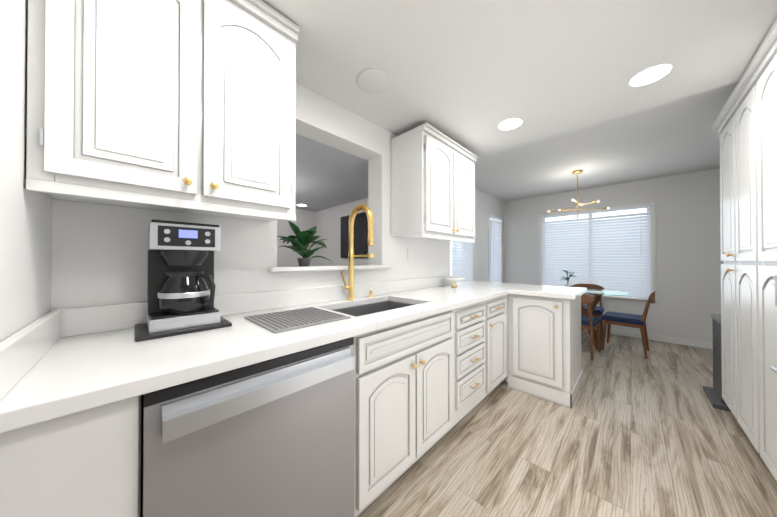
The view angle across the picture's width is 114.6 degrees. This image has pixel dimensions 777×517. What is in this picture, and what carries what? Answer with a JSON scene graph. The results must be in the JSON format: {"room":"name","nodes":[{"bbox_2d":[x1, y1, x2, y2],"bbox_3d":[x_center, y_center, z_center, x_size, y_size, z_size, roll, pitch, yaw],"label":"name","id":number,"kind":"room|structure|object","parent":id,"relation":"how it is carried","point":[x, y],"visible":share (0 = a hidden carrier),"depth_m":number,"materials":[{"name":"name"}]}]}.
{"room":"kitchen","nodes":[
{"label":"kitchen","id":0,"kind":"room"},
{"bbox_2d":[0,0,63,341],"bbox_3d":[-1.077,0.057,0.496,0.656,2.265,0.405,0,-1,44],"label":"wall","id":1,"kind":"structure","parent":0,"point":[58,254],"depth_m":0.62,"materials":[{"name":"white paint"}]},
{"bbox_2d":[60,83,449,308],"bbox_3d":[-0.449,-0.001,1.743,0.170,2.400,3.065,0,-1,44],"label":"wall","id":2,"kind":"structure","parent":0,"point":[106,246],"depth_m":1.33,"materials":[{"name":"white paint"}]},
{"bbox_2d":[26,0,299,221],"bbox_3d":[-0.787,-0.619,1.007,0.374,0.885,0.725,0,-1,44],"label":"upper cabinet","id":3,"kind":"object","parent":2,"relation":"attached to","point":[184,106],"visible":1,"depth_m":0.83,"materials":[{"name":"white wood"}]},
{"bbox_2d":[268,265,390,271],"bbox_3d":[-0.397,0.065,1.778,0.255,0.028,0.937,0,-1,44],"label":"sill","id":4,"kind":"structure","parent":2,"relation":"attached to","point":[306,268],"depth_m":1.57,"materials":[{"name":"white paint"}]},
{"bbox_2d":[277,221,331,265],"bbox_3d":[-0.549,-0.090,1.607,0.380,0.277,0.372,0,-1,44],"label":"potted plant","id":5,"kind":"object","parent":4,"relation":"on","point":[303,241],"visible":1,"depth_m":1.56,"materials":[{"name":"green plant"}]},
{"bbox_2d":[391,123,477,242],"bbox_3d":[0.456,-0.580,2.276,0.374,0.845,0.864,0,-1,44],"label":"upper cabinet","id":6,"kind":"object","parent":2,"relation":"attached to","point":[432,183],"visible":1,"depth_m":2.02,"materials":[{"name":"white wood"}]},
{"bbox_2d":[277,209,315,265],"bbox_3d":[-2.719,0.178,3.118,0.100,2.060,4.126,0,-1,44],"label":"wall","id":7,"kind":"structure","parent":0,"point":[305,219],"depth_m":4.17,"materials":[{"name":"white paint"}]},
{"bbox_2d":[295,134,367,211],"bbox_3d":[-1.845,-0.908,2.270,2.546,0.100,4.126,0,-1,44],"label":"ceiling","id":8,"kind":"structure","parent":0,"point":[327,176],"depth_m":2.60,"materials":[{"name":"white paint"}]},
{"bbox_2d":[315,198,367,265],"bbox_3d":[-0.394,0.181,3.659,2.426,2.060,0.100,0,-1,44],"label":"wall","id":9,"kind":"structure","parent":0,"point":[327,222],"depth_m":4.11,"materials":[{"name":"white paint"}]},
{"bbox_2d":[341,212,367,257],"bbox_3d":[-0.481,-0.329,3.650,0.720,0.640,0.034,0,-1,44],"label":"television","id":10,"kind":"object","parent":9,"relation":"attached to","point":[361,234],"visible":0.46,"depth_m":3.59,"materials":[{"name":"black plastic"}]},
{"bbox_2d":[463,189,503,282],"bbox_3d":[1.267,0.015,4.133,0.180,2.400,3.090,0,-1,44],"label":"wall","id":11,"kind":"structure","parent":0,"point":[485,204],"depth_m":4.46,"materials":[{"name":"white paint"}]},
{"bbox_2d":[451,241,473,280],"bbox_3d":[1.161,-0.142,3.859,0.068,1.311,0.670,0,-1,44],"label":"window blinds","id":12,"kind":"object","parent":11,"relation":"attached to","point":[461,262],"visible":0.42,"depth_m":3.86,"materials":[{"name":"white plastic"}]},
{"bbox_2d":[450,213,501,282],"bbox_3d":[1.629,0.191,4.358,0.040,2.050,2.220,0,-1,44],"label":"window frame","id":13,"kind":"structure","parent":11,"relation":"attached to","point":[489,215],"depth_m":4.60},
{"bbox_2d":[490,216,502,282],"bbox_3d":[2.091,-0.135,4.810,0.068,1.311,0.530,0,-1,44],"label":"window blinds","id":14,"kind":"object","parent":11,"relation":"attached to","point":[496,272],"visible":0.92,"depth_m":4.80,"materials":[{"name":"white plastic"}]},
{"bbox_2d":[262,0,776,201],"bbox_3d":[0.948,-1.220,1.571,3.480,0.305,7.630,0,-1,44],"label":"ceiling","id":15,"kind":"structure","parent":0,"point":[554,75],"depth_m":1.45,"materials":[{"name":"white paint"}]},
{"bbox_2d":[356,69,388,92],"bbox_3d":[-0.094,-1.062,1.505,0.200,0.012,0.200,0,-1,44],"label":"ceiling speaker","id":16,"kind":"object","parent":15,"relation":"attached to","point":[372,80],"visible":1,"depth_m":1.49,"materials":[{"name":"white paint"}]},
{"bbox_2d":[497,118,523,130],"bbox_3d":[0.965,-1.063,1.980,0.190,0.004,0.190,0,-1,44],"label":"recessed light","id":17,"kind":"object","parent":15,"relation":"in","point":[509,124],"visible":1,"depth_m":1.98,"materials":[{"name":"white plastic"}]},
{"bbox_2d":[547,170,609,217],"bbox_3d":[2.573,-0.869,3.400,0.648,0.642,0.489,0,-1,44],"label":"chandelier","id":18,"kind":"object","parent":15,"relation":"hanging from","point":[575,172],"visible":1,"depth_m":3.39,"materials":[{"name":"gold metal"}]},
{"bbox_2d":[627,63,673,87],"bbox_3d":[1.526,-1.066,1.459,0.190,0.004,0.190,0,-1,44],"label":"recessed light","id":19,"kind":"object","parent":15,"relation":"in","point":[650,75],"visible":1,"depth_m":1.45,"materials":[{"name":"white plastic"}]},
{"bbox_2d":[358,330,776,516],"bbox_3d":[-0.588,1.232,3.058,7.780,0.050,7.630,0,-1,44],"label":"floor","id":20,"kind":"structure","parent":0,"point":[633,432],"depth_m":1.52,"materials":[{"name":"brown wood"}]},
{"bbox_2d":[0,395,140,516],"bbox_3d":[-0.880,0.754,0.729,0.618,0.872,0.210,0,-1,44],"label":"base cabinet","id":21,"kind":"object","parent":20,"relation":"on","point":[87,463],"depth_m":0.52,"materials":[{"name":"white wood"}]},
{"bbox_2d":[0,276,523,433],"bbox_3d":[0.222,0.254,1.830,0.664,0.140,3.321,0,-1,44],"label":"countertop","id":22,"kind":"structure","parent":21,"relation":"on","point":[56,363],"depth_m":0.80,"materials":[{"name":"white stone"}]},
{"bbox_2d":[135,316,231,341],"bbox_3d":[-0.830,0.271,1.012,0.255,0.014,0.280,0,-1,44],"label":"tray","id":23,"kind":"object","parent":22,"relation":"on","point":[142,332],"visible":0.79,"depth_m":0.92,"materials":[{"name":"black plastic"}]},
{"bbox_2d":[147,219,220,333],"bbox_3d":[-0.821,0.063,1.006,0.229,0.400,0.210,0,-1,44],"label":"coffee maker","id":24,"kind":"object","parent":23,"relation":"on","point":[181,286],"visible":1,"depth_m":0.95,"materials":[{"name":"silver metal"}]},
{"bbox_2d":[244,307,350,332],"bbox_3d":[-0.426,0.273,1.171,0.360,0.011,0.350,0,-1,44],"label":"drying mat","id":25,"kind":"object","parent":22,"relation":"on","point":[281,321],"visible":1,"depth_m":1.12,"materials":[{"name":"grey plastic"}]},
{"bbox_2d":[340,204,373,299],"bbox_3d":[-0.212,-0.038,1.616,0.250,0.639,0.130,0,-1,44],"label":"faucet","id":26,"kind":"object","parent":22,"relation":"on","point":[370,218],"visible":1,"depth_m":1.69,"materials":[{"name":"gold metal"}]},
{"bbox_2d":[332,301,410,316],"bbox_3d":[-0.077,0.425,1.562,0.388,0.204,0.618,0,-1,44],"label":"sink basin","id":27,"kind":"object","parent":22,"relation":"in","point":[357,311],"visible":0.04,"depth_m":1.78,"materials":[{"name":"silver metal"}]},
{"bbox_2d":[444,277,464,286],"bbox_3d":[0.666,0.239,2.516,0.210,0.098,0.210,0,-1,44],"label":"pedestal bowl","id":28,"kind":"object","parent":22,"relation":"on","point":[454,280],"visible":1,"depth_m":2.47,"materials":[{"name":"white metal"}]},
{"bbox_2d":[141,337,354,516],"bbox_3d":[-0.550,0.758,0.991,0.630,0.869,0.616,0,-1,44],"label":"dishwasher","id":29,"kind":"object","parent":20,"relation":"on","point":[274,437],"visible":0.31,"depth_m":0.75,"materials":[{"name":"grey metal"}]},
{"bbox_2d":[508,294,582,408],"bbox_3d":[1.501,0.765,2.394,0.480,0.872,0.639,0,-1,44],"label":"base cabinet","id":30,"kind":"object","parent":20,"relation":"on","point":[546,331],"depth_m":2.14,"materials":[{"name":"white wood"}]},
{"bbox_2d":[512,284,586,299],"bbox_3d":[1.542,0.308,2.372,0.466,0.040,0.699,0,-1,44],"label":"countertop","id":31,"kind":"structure","parent":30,"relation":"on","point":[562,292],"depth_m":2.24,"materials":[{"name":"white stone"}]},
{"bbox_2d":[571,283,603,338],"bbox_3d":[3.116,0.814,3.944,0.438,0.800,0.491,0,-1,44],"label":"dining chair","id":32,"kind":"object","parent":20,"relation":"on","point":[598,311],"visible":0.42,"depth_m":3.93,"materials":[{"name":"brown wood"}]},
{"bbox_2d":[581,294,600,360],"bbox_3d":[2.411,0.809,3.213,0.487,0.800,0.430,0,-1,-42],"label":"dining chair","id":33,"kind":"object","parent":20,"relation":"on","point":[590,322],"visible":0.35,"depth_m":2.98,"materials":[{"name":"brown wood"}]},
{"bbox_2d":[581,291,603,349],"bbox_3d":[2.783,0.838,3.518,0.380,0.756,0.380,0,-1,44],"label":"table base","id":34,"kind":"object","parent":20,"relation":"on","point":[592,304],"visible":0.19,"depth_m":3.39,"materials":[{"name":"brown wood"}]},
{"bbox_2d":[585,288,628,295],"bbox_3d":[2.783,0.459,3.520,0.900,0.012,0.900,0,-1,44],"label":"dining table","id":35,"kind":"object","parent":34,"relation":"on","point":[620,293],"visible":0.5,"depth_m":3.31,"materials":[{"name":"clear glass"}]},
{"bbox_2d":[560,270,576,286],"bbox_3d":[2.768,0.317,3.833,0.213,0.275,0.191,0,-1,44],"label":"potted plant","id":36,"kind":"object","parent":35,"relation":"on","point":[567,280],"visible":0.94,"depth_m":3.83,"materials":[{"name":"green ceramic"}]},
{"bbox_2d":[601,291,654,358],"bbox_3d":[3.144,0.809,3.273,0.430,0.800,0.487,0,-1,-42],"label":"dining chair","id":37,"kind":"object","parent":20,"relation":"on","point":[609,318],"visible":0.98,"depth_m":3.19,"materials":[{"name":"brown wood"}]},
{"bbox_2d":[703,313,730,411],"bbox_3d":[2.906,0.845,1.998,0.440,0.709,0.400,0,-1,44],"label":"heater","id":38,"kind":"object","parent":20,"relation":"on","point":[714,396],"visible":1,"depth_m":2.09,"materials":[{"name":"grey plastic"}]},
{"bbox_2d":[716,26,776,480],"bbox_3d":[2.386,0.085,1.289,0.635,2.219,1.250,0,-1,44],"label":"tall cabinet","id":39,"kind":"object","parent":20,"relation":"on","point":[745,125],"depth_m":1.43,"materials":[{"name":"white wood"}]},
{"bbox_2d":[770,366,776,373],"bbox_3d":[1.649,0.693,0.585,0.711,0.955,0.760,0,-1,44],"label":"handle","id":40,"kind":"object","parent":20,"relation":"on","point":[774,368],"visible":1,"depth_m":1.03,"materials":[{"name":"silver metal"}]},
{"bbox_2d":[504,168,723,342],"bbox_3d":[3.486,0.016,4.256,3.180,2.400,0.170,0,-1,44],"label":"wall","id":41,"kind":"structure","parent":0,"point":[688,249],"depth_m":3.59,"materials":[{"name":"white paint"}]},
{"bbox_2d":[542,205,649,297],"bbox_3d":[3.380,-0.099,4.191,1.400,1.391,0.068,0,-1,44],"label":"window blinds","id":42,"kind":"object","parent":41,"relation":"attached to","point":[624,271],"visible":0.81,"depth_m":4.09,"materials":[{"name":"white plastic"}]},
{"bbox_2d":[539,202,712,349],"bbox_3d":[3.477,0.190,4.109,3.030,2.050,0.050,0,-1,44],"label":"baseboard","id":43,"kind":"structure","parent":41,"relation":"attached to","point":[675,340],"depth_m":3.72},
{"label":"outside","id":44,"kind":"structure","parent":0,"visible":0},
{"bbox_2d":[450,241,455,274],"bbox_3d":[1.258,-0.127,4.618,0.010,1.910,2.430,0,-1,44],"label":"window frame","id":45,"kind":"structure","parent":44,"point":[450,241],"depth_m":4.48,"materials":[{"name":"white"}]}
]}

